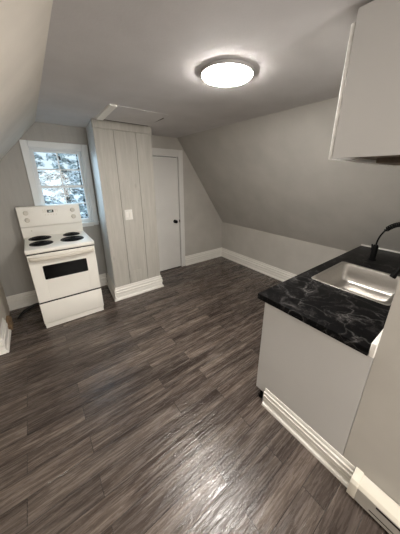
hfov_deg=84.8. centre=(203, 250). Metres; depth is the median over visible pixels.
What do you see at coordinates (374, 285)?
sink
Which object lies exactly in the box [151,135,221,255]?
wall
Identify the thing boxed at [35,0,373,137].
ceiling
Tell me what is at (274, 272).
baseboard
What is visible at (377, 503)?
baseboard heater
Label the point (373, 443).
wall
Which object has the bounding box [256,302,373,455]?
base cabinet
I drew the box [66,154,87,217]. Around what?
tree
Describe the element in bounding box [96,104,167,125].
ceiling hatch
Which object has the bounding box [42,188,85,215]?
snow
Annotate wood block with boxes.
[6,315,13,329]
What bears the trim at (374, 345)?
attached to the wall at (273, 173)
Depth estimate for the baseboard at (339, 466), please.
1.41 m
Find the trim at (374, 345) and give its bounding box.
[361,244,399,357]
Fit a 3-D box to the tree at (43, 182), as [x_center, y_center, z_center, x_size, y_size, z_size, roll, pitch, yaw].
[-7.594,-1.721,10.554,2.959,7.402,2.963,-1,19,-3]
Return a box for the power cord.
[17,303,38,318]
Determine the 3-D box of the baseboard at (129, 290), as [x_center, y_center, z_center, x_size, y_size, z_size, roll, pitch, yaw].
[-1.616,0.585,3.206,1.944,0.195,0.645,-14,23,-35]
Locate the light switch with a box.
[124,209,132,219]
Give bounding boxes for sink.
[311,262,399,304]
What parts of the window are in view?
sash, sash, sill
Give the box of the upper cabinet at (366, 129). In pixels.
[328,0,399,165]
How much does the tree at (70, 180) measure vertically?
6.602 m
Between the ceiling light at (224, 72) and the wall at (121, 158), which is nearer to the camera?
the ceiling light at (224, 72)
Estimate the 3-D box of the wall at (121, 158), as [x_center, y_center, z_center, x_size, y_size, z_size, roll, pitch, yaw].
[-1.151,-0.524,3.215,0.710,2.293,0.620,-14,23,-35]
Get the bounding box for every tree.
[34,152,61,204]
[39,153,86,217]
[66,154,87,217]
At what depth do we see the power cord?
2.69 m
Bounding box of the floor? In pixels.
[0,256,388,533]
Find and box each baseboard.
[0,318,10,354]
[6,273,163,310]
[185,247,296,281]
[262,388,354,487]
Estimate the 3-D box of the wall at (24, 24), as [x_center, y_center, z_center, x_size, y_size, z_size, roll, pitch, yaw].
[-0.752,0.053,0.115,1.478,1.595,6.260,-14,23,-35]
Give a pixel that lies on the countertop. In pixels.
(351, 319)
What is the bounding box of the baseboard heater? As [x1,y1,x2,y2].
[346,467,399,533]
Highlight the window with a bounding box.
[19,140,98,226]
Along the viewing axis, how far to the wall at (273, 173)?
2.60 m
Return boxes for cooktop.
[24,231,93,254]
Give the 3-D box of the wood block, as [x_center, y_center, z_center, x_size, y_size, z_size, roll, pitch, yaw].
[-2.285,0.841,2.572,0.048,0.110,0.170,-14,23,-35]
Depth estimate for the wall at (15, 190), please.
2.73 m
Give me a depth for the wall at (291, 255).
3.75 m
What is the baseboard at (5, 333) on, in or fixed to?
attached to the wall
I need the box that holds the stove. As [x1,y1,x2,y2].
[15,203,103,327]
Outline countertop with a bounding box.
[257,246,399,355]
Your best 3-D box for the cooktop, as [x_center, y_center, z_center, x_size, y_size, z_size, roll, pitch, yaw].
[-1.771,-0.123,2.672,0.654,0.046,0.670,-14,23,-35]
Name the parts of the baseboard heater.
panel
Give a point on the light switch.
(128, 213)
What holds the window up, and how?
in the wall at (15, 190)
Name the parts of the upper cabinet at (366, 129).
cabinet door, rail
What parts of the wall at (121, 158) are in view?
panel, access panel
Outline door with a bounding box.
[152,148,184,271]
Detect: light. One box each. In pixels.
[201,59,253,86]
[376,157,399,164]
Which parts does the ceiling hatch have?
hatch frame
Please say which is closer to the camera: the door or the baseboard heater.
the baseboard heater
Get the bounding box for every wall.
[0,0,52,159]
[0,122,107,296]
[0,280,9,327]
[86,118,159,287]
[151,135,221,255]
[177,97,399,251]
[222,222,347,274]
[343,279,399,505]
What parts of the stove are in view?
door handle, oven door, storage drawer, burner, kick plate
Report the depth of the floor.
1.56 m
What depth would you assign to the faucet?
2.02 m
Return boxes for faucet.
[368,222,399,278]
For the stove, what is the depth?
2.61 m
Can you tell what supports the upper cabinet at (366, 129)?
attached to the wall at (373, 443)

